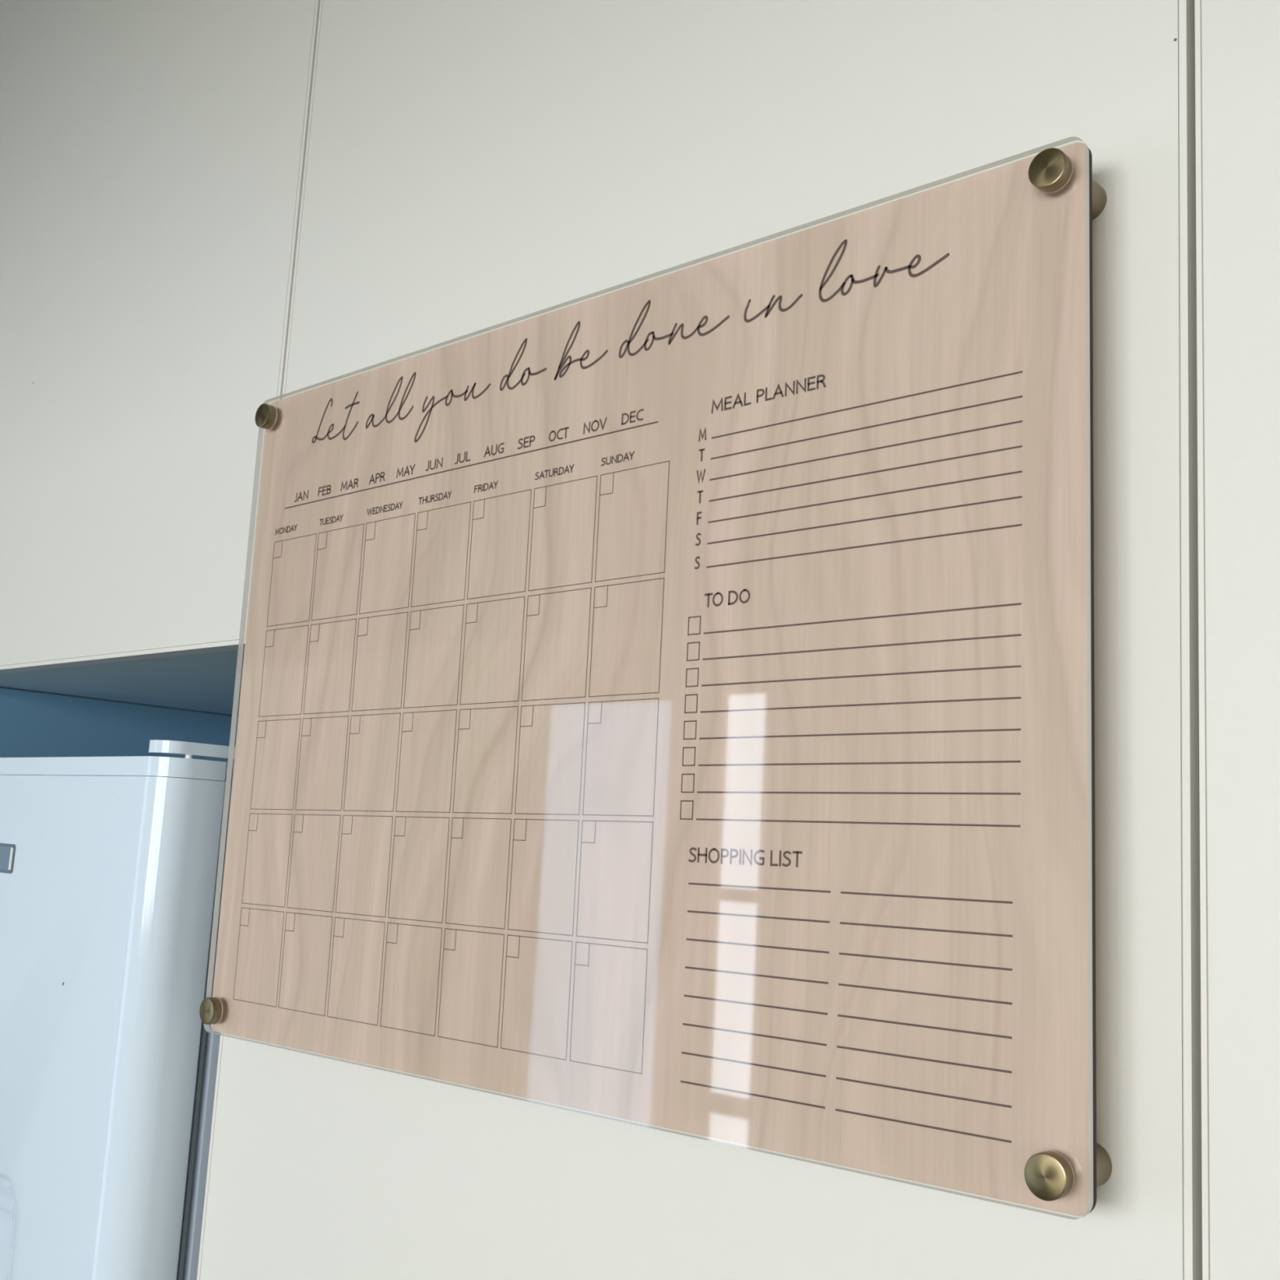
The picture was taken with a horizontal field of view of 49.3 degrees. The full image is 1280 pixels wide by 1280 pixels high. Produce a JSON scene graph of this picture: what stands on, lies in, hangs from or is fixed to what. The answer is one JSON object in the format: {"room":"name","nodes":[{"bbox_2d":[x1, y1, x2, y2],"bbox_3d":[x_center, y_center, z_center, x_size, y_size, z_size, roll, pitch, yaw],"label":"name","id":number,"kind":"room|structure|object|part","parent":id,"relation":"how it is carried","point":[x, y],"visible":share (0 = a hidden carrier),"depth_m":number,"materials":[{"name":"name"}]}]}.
{"room":"kitchen","nodes":[
{"label":"kitchen","id":0,"kind":"room"},
{"bbox_3d":[-1.522,1.563,0.109,6.200,0.100,3.920,-5,-12,42],"label":"floor","id":1,"kind":"structure","parent":0,"visible":0},
{"bbox_2d":[0,739,235,1279],"bbox_3d":[-0.366,0.876,1.232,0.545,1.515,0.601,-5,-12,42],"label":"fridge","id":2,"kind":"object","parent":1,"relation":"on","point":[108,865],"visible":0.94,"depth_m":0.96,"materials":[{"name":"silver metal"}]},
{"bbox_3d":[-0.509,0.105,1.143,0.544,0.013,0.049,-5,-12,42],"label":"trim","id":3,"kind":"part","parent":2,"relation":"part of","materials":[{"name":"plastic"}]},
{"bbox_2d":[0,688,238,768],"bbox_3d":[-0.554,0.868,1.475,0.018,1.590,0.600,-5,-12,42],"label":"wall","id":4,"kind":"structure","parent":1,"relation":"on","point":[33,724],"depth_m":1.50,"materials":[{"name":"blue paint"}]},
{"bbox_2d":[196,0,1202,1279],"bbox_3d":[0.148,0.360,0.922,0.649,2.500,0.580,-5,-12,42],"label":"tall cabinet","id":5,"kind":"object","parent":1,"relation":"on","point":[471,166],"visible":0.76,"depth_m":0.71,"materials":[{"name":"grey"}]},
{"bbox_2d":[199,136,1111,1219],"bbox_3d":[-0.042,0.024,0.740,0.602,0.433,0.039,-5,-12,42],"label":"board","id":6,"kind":"object","parent":5,"relation":"attached to","point":[668,700],"visible":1,"depth_m":0.66,"materials":[{"name":"brown wood"}]},
{"bbox_2d":[216,997,222,1023],"bbox_3d":[-0.270,0.236,0.888,0.016,0.016,0.001,-5,-12,42],"label":"washer","id":7,"kind":"object","parent":6,"relation":"in","point":[219,1000],"depth_m":0.88,"materials":[{"name":"white plastic"}]},
{"bbox_2d":[268,406,277,429],"bbox_3d":[-0.252,-0.151,0.950,0.016,0.016,0.001,-5,-12,42],"label":"washer","id":8,"kind":"object","parent":6,"relation":"in","point":[273,411],"depth_m":0.94,"materials":[{"name":"white plastic"}]},
{"bbox_2d":[680,847,1013,1142],"bbox_3d":[0.082,0.144,0.592,0.165,0.107,0.001,-5,-12,42],"label":"print","id":9,"kind":"object","parent":6,"relation":"attached to","point":[797,853],"depth_m":0.59},
{"bbox_2d":[680,588,1021,826],"bbox_3d":[0.086,0.026,0.612,0.175,0.109,0.001,-5,-12,42],"label":"print","id":10,"kind":"object","parent":6,"relation":"attached to","point":[729,592],"depth_m":0.61},
{"bbox_2d":[694,370,1022,568],"bbox_3d":[0.092,-0.082,0.629,0.173,0.085,0.001,-5,-12,42],"label":"print","id":11,"kind":"object","parent":6,"relation":"attached to","point":[818,381],"depth_m":0.63},
{"bbox_2d":[1045,160,1072,193],"bbox_3d":[0.170,-0.191,0.573,0.016,0.016,0.001,-5,-12,42],"label":"washer","id":12,"kind":"object","parent":6,"relation":"in","point":[1059,174],"depth_m":0.57,"materials":[{"name":"white plastic"}]},
{"bbox_2d":[1053,1151,1074,1192],"bbox_3d":[0.151,0.196,0.511,0.016,0.016,0.001,-5,-12,42],"label":"washer","id":13,"kind":"object","parent":6,"relation":"in","point":[1063,1161],"depth_m":0.50,"materials":[{"name":"white plastic"}]},
{"bbox_2d":[1195,0,1279,1279],"bbox_3d":[0.616,0.322,0.503,0.602,2.500,0.580,-5,-12,42],"label":"tall cabinet","id":14,"kind":"object","parent":1,"relation":"on","point":[1237,42],"visible":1,"depth_m":0.53,"materials":[{"name":"grey"}]},
{"bbox_3d":[-0.174,0.503,1.709,6.200,2.620,0.100,-5,-12,42],"label":"wall","id":15,"kind":"structure","parent":0,"visible":0},
{"bbox_2d":[0,0,319,716],"bbox_3d":[-0.299,-0.385,1.482,0.665,0.910,0.580,-5,-12,42],"label":"upper cabinet","id":16,"kind":"object","parent":15,"relation":"attached to","point":[153,152],"visible":0.28,"depth_m":1.18,"materials":[{"name":"white"}]}
]}

